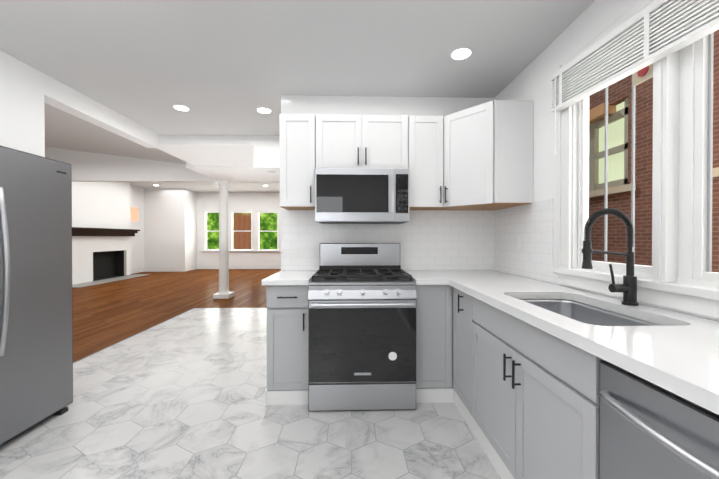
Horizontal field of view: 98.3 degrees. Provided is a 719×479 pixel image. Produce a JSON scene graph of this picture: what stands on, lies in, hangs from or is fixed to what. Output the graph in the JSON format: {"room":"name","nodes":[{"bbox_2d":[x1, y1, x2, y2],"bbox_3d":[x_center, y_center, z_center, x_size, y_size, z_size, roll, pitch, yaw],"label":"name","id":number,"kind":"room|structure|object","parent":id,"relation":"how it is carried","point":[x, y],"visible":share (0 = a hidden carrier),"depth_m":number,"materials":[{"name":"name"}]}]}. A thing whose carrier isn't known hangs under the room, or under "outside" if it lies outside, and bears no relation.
{"room":"kitchen","nodes":[
{"label":"kitchen","id":0,"kind":"room"},
{"bbox_2d":[0,50,44,156],"bbox_3d":[-2.690,-0.166,0.451,0.462,2.800,4.090,0,0,-2],"label":"wall","id":1,"kind":"structure","parent":0,"point":[22,121],"depth_m":2.32,"materials":[{"name":"white paint"}]},
{"bbox_2d":[72,182,130,284],"bbox_3d":[-7.540,-0.321,8.434,0.304,3.000,3.320,0,0,-2],"label":"fireplace","id":2,"kind":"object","parent":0,"point":[100,205],"depth_m":9.00,"materials":[{"name":"white paint"}]},
{"bbox_2d":[72,227,139,235],"bbox_3d":[-7.268,-0.203,8.848,0.268,0.220,2.630,0,0,-2],"label":"mantel shelf","id":3,"kind":"object","parent":2,"relation":"attached to","point":[78,231],"visible":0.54,"depth_m":8.69,"materials":[{"name":"black wood"}]},
{"bbox_2d":[44,74,158,147],"bbox_3d":[-2.618,-1.375,3.236,0.140,0.420,1.490,0,0,-2],"label":"header beam","id":4,"kind":"structure","parent":0,"point":[62,96],"depth_m":3.00,"materials":[{"name":"white paint"}]},
{"bbox_2d":[45,147,214,181],"bbox_3d":[-2.886,-1.652,6.453,9.500,0.910,0.120,0,0,-2],"label":"beam","id":5,"kind":"structure","parent":0,"point":[91,167],"depth_m":6.34,"materials":[{"name":"white paint"}]},
{"bbox_2d":[130,185,145,268],"bbox_3d":[-7.795,-0.484,6.715,0.300,3.350,9.300,0,0,-2],"label":"wall","id":6,"kind":"structure","parent":0,"point":[137,195],"depth_m":10.98,"materials":[{"name":"white paint"}]},
{"bbox_2d":[130,205,138,222],"bbox_3d":[-7.735,-0.866,10.676,0.035,0.580,0.460,0,0,-2],"label":"window","id":7,"kind":"structure","parent":6,"relation":"in","point":[134,214],"depth_m":10.67,"materials":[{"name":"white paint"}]},
{"bbox_2d":[131,267,144,273],"bbox_3d":[-7.744,1.084,10.650,0.018,0.160,1.080,0,0,-2],"label":"baseboard","id":8,"kind":"structure","parent":6,"relation":"attached to","point":[137,270],"depth_m":10.85,"materials":[{"name":"white paint"}]},
{"bbox_2d":[44,103,279,191],"bbox_3d":[-2.911,-1.806,7.341,9.800,0.711,10.000,0,0,-2],"label":"ceiling","id":9,"kind":"structure","parent":0,"point":[65,130],"depth_m":5.55,"materials":[{"name":"white paint"}]},
{"bbox_2d":[146,189,185,266],"bbox_3d":[-7.032,-0.340,11.314,1.420,3.000,0.150,0,0,-2],"label":"wall","id":10,"kind":"structure","parent":0,"point":[166,234],"depth_m":11.24,"materials":[{"name":"white paint"}]},
{"bbox_2d":[145,267,185,271],"bbox_3d":[-7.035,1.080,11.239,1.468,0.160,0.018,0,0,-2],"label":"baseboard","id":11,"kind":"structure","parent":10,"relation":"attached to","point":[162,269],"depth_m":11.23,"materials":[{"name":"white paint"}]},
{"bbox_2d":[72,269,280,361],"bbox_3d":[-3.328,1.227,6.150,11.600,0.056,16.500,0,0,-2],"label":"floor","id":12,"kind":"structure","parent":0,"point":[104,315],"depth_m":6.12,"materials":[{"name":"brown wood"}]},
{"bbox_2d":[72,274,148,287],"bbox_3d":[-7.144,1.166,8.921,0.518,0.020,2.650,0,0,-2],"label":"hearth slab","id":13,"kind":"object","parent":12,"relation":"on","point":[86,284],"visible":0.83,"depth_m":8.78,"materials":[{"name":"grey stone"}]},
{"bbox_2d":[213,180,233,298],"bbox_3d":[-2.795,-0.001,6.407,0.310,2.389,0.310,0,0,-2],"label":"column","id":14,"kind":"structure","parent":12,"relation":"on","point":[224,292],"depth_m":6.33,"materials":[{"name":"white paint"}]},
{"bbox_2d":[186,189,196,266],"bbox_3d":[-6.409,-0.344,11.772,0.150,3.000,0.670,0,0,-2],"label":"wall","id":15,"kind":"structure","parent":0,"point":[191,220],"depth_m":11.73,"materials":[{"name":"white paint"}]},
{"bbox_2d":[186,265,196,270],"bbox_3d":[-6.323,1.077,11.694,0.018,0.160,0.810,0,0,-2],"label":"baseboard","id":16,"kind":"structure","parent":15,"relation":"attached to","point":[194,267],"depth_m":11.69,"materials":[{"name":"white paint"}]},
{"bbox_2d":[157,135,279,182],"bbox_3d":[-1.833,-1.269,5.274,2.080,0.660,2.540,0,0,-2],"label":"soffit","id":17,"kind":"structure","parent":0,"point":[231,158],"depth_m":4.27,"materials":[{"name":"white paint"}]},
{"bbox_2d":[196,192,280,264],"bbox_3d":[-2.322,-0.347,12.294,8.350,3.000,0.150,0,0,-2],"label":"wall","id":18,"kind":"structure","parent":0,"point":[254,201],"depth_m":12.15,"materials":[{"name":"white paint"}]},
{"bbox_2d":[197,265,280,268],"bbox_3d":[-2.320,1.073,12.220,8.050,0.160,0.017,0,0,-2],"label":"baseboard","id":19,"kind":"structure","parent":18,"relation":"attached to","point":[198,266],"depth_m":12.15,"materials":[{"name":"white paint"}]},
{"bbox_2d":[201,210,280,250],"bbox_3d":[-4.094,-0.346,12.176,4.080,1.620,0.150,0,0,-2],"label":"window frames","id":20,"kind":"structure","parent":18,"relation":"in","point":[252,226],"depth_m":12.16,"materials":[{"name":"white paint"}]},
{"bbox_2d":[0,308,500,478],"bbox_3d":[-0.595,1.250,1.739,4.400,0.051,7.530,0,0,-2],"label":"floor","id":21,"kind":"structure","parent":0,"point":[181,396],"depth_m":2.01,"materials":[{"name":"tile"}]},
{"bbox_2d":[0,146,72,446],"bbox_3d":[-2.412,0.343,1.740,0.907,1.765,0.985,0,0,-2],"label":"fridge","id":22,"kind":"object","parent":21,"relation":"on","point":[36,357],"visible":1,"depth_m":1.97,"materials":[{"name":"grey metal"}]},
{"bbox_2d":[265,285,308,405],"bbox_3d":[-0.540,0.776,2.563,0.327,0.888,0.636,0,0,-2],"label":"base cabinet","id":23,"kind":"object","parent":21,"relation":"on","point":[287,345],"visible":0.9,"depth_m":2.29,"materials":[{"name":"grey wood"}]},
{"bbox_2d":[262,271,316,285],"bbox_3d":[-0.546,0.310,2.562,0.338,0.040,0.635,0,0,-2],"label":"countertop","id":24,"kind":"structure","parent":23,"relation":"on","point":[292,278],"depth_m":2.32,"materials":[{"name":"white stone"}]},
{"bbox_2d":[308,243,416,410],"bbox_3d":[0.014,0.627,2.521,0.770,1.185,0.742,0,0,-2],"label":"range","id":25,"kind":"object","parent":21,"relation":"on","point":[362,297],"visible":1,"depth_m":2.21,"materials":[{"name":"grey metal"}]},
{"bbox_2d":[416,285,453,402],"bbox_3d":[0.692,0.775,2.615,0.584,0.888,0.598,0,0,-2],"label":"base cabinet","id":26,"kind":"object","parent":21,"relation":"on","point":[434,343],"visible":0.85,"depth_m":2.32,"materials":[{"name":"grey wood"}]},
{"bbox_2d":[453,287,464,419],"bbox_3d":[0.991,0.779,2.111,0.583,0.888,0.422,0,0,-2],"label":"base cabinet","id":27,"kind":"object","parent":21,"relation":"on","point":[458,296],"depth_m":2.19,"materials":[{"name":"grey wood"}]},
{"bbox_2d":[465,293,604,478],"bbox_3d":[1.009,0.783,1.491,0.583,0.888,1.042,0,0,-2],"label":"base cabinet","id":28,"kind":"object","parent":21,"relation":"on","point":[526,399],"depth_m":1.34,"materials":[{"name":"grey wood"}]},
{"bbox_2d":[598,361,718,478],"bbox_3d":[0.998,0.790,0.665,0.635,0.885,0.598,0,0,-2],"label":"dishwasher","id":29,"kind":"object","parent":21,"relation":"on","point":[648,430],"visible":0.83,"depth_m":0.78,"materials":[{"name":"grey metal"}]},
{"bbox_3d":[1.061,0.796,-0.412,0.583,0.888,1.545,0,0,-2],"label":"base cabinet","id":30,"kind":"object","parent":21,"relation":"on","visible":0},
{"bbox_2d":[404,270,718,414],"bbox_3d":[0.884,0.321,0.863,0.871,0.040,4.110,0,0,-2],"label":"countertop","id":31,"kind":"structure","parent":30,"relation":"on","point":[676,353],"depth_m":1.03,"materials":[{"name":"white stone"}]},
{"bbox_2d":[519,299,660,325],"bbox_3d":[0.989,0.436,1.417,0.450,0.194,0.730,0,0,-2],"label":"undermount sink","id":32,"kind":"object","parent":31,"relation":"in","point":[582,312],"visible":0.04,"depth_m":1.62,"materials":[{"name":"silver metal"}]},
{"bbox_2d":[582,208,638,305],"bbox_3d":[1.137,0.077,1.413,0.251,0.439,0.060,0,0,-2],"label":"faucet","id":33,"kind":"object","parent":31,"relation":"on","point":[628,287],"visible":1,"depth_m":1.40,"materials":[{"name":"black metal"}]},
{"bbox_2d":[0,0,594,135],"bbox_3d":[-0.537,-1.371,1.247,3.910,0.100,5.580,0,0,-2],"label":"ceiling","id":34,"kind":"structure","parent":0,"point":[223,67],"depth_m":2.17,"materials":[{"name":"white paint"}]},
{"bbox_2d":[173,105,189,110],"bbox_3d":[-1.805,-1.332,3.153,0.151,0.004,0.151,0,1,43],"label":"recessed light","id":35,"kind":"object","parent":34,"relation":"in","point":[178,107],"depth_m":3.16,"materials":[{"name":"white paint"}]},
{"bbox_2d":[256,107,271,113],"bbox_3d":[-0.987,-1.332,3.216,0.151,0.004,0.151,0,1,43],"label":"recessed light","id":36,"kind":"object","parent":34,"relation":"in","point":[262,110],"depth_m":3.21,"materials":[{"name":"white paint"}]},
{"bbox_2d":[450,47,471,59],"bbox_3d":[0.727,-1.325,2.223,0.151,0.004,0.151,0,1,43],"label":"recessed light","id":37,"kind":"object","parent":34,"relation":"in","point":[462,53],"depth_m":2.21,"materials":[{"name":"white paint"}]},
{"bbox_2d":[281,95,494,271],"bbox_3d":[0.321,-0.058,2.971,2.100,2.550,0.120,0,0,-2],"label":"wall","id":38,"kind":"structure","parent":0,"point":[370,105],"depth_m":2.90,"materials":[{"name":"white paint"}]},
{"bbox_2d":[279,114,315,209],"bbox_3d":[-0.516,-0.651,2.699,0.292,0.760,0.366,0,0,-2],"label":"upper cabinet","id":39,"kind":"object","parent":38,"relation":"attached to","point":[297,135],"visible":1,"depth_m":2.56,"materials":[{"name":"white wood"}]},
{"bbox_2d":[316,114,407,167],"bbox_3d":[0.017,-0.807,2.712,0.767,0.448,0.366,0,0,-2],"label":"upper cabinet","id":40,"kind":"object","parent":38,"relation":"attached to","point":[361,141],"visible":0.81,"depth_m":2.57,"materials":[{"name":"white wood"}]},
{"bbox_2d":[315,168,408,223],"bbox_3d":[0.018,-0.359,2.684,0.762,0.439,0.428,0,0,-2],"label":"microwave","id":41,"kind":"object","parent":40,"relation":"attached to","point":[361,195],"visible":1,"depth_m":2.50,"materials":[{"name":"silver metal"}]},
{"bbox_2d":[281,209,492,269],"bbox_3d":[0.263,0.004,2.905,1.980,0.564,0.008,0,0,-2],"label":"backsplash","id":42,"kind":"structure","parent":38,"relation":"attached to","point":[456,239],"depth_m":2.91,"materials":[{"name":"white tile"}]},
{"bbox_2d":[408,115,442,209],"bbox_3d":[0.549,-0.651,2.728,0.293,0.760,0.366,0,0,-2],"label":"upper cabinet","id":43,"kind":"object","parent":38,"relation":"attached to","point":[425,150],"visible":0.96,"depth_m":2.59,"materials":[{"name":"white wood"}]},
{"bbox_2d":[436,100,533,210],"bbox_3d":[0.989,-0.651,2.609,0.581,0.760,0.628,0,0,-2],"label":"upper cabinet","id":44,"kind":"object","parent":38,"relation":"attached to","point":[487,155],"visible":0.94,"depth_m":2.32,"materials":[{"name":"white wood"}]},
{"bbox_2d":[495,0,718,321],"bbox_3d":[1.382,-0.043,0.789,0.100,2.550,4.540,0,0,-2],"label":"wall","id":45,"kind":"structure","parent":0,"point":[531,81],"depth_m":2.12,"materials":[{"name":"white paint"}]},
{"bbox_2d":[493,199,718,320],"bbox_3d":[1.328,0.019,0.778,0.008,0.564,4.320,0,0,-2],"label":"backsplash","id":46,"kind":"structure","parent":45,"relation":"attached to","point":[534,221],"depth_m":2.36,"materials":[{"name":"white tile"}]},
{"bbox_2d":[551,0,718,318],"bbox_3d":[1.324,-0.406,1.240,0.189,1.390,1.570,0,0,-2],"label":"window","id":47,"kind":"structure","parent":45,"relation":"in","point":[667,46],"depth_m":1.33,"materials":[{"name":"white paint"}]},
{"label":"outside","id":48,"kind":"structure","parent":0,"visible":0},
{"bbox_2d":[207,213,276,248],"bbox_3d":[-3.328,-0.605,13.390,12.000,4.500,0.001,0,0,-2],"label":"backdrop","id":49,"kind":"structure","parent":48,"point":[242,222],"depth_m":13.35,"materials":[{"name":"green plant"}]},
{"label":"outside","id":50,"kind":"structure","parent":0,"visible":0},
{"bbox_2d":[589,30,718,272],"bbox_3d":[2.570,-1.784,3.041,2.380,8.000,12.000,0,0,-2],"label":"neighbouring house","id":51,"kind":"structure","parent":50,"point":[619,136],"depth_m":4.14,"materials":[{"name":"brick"}]}
]}

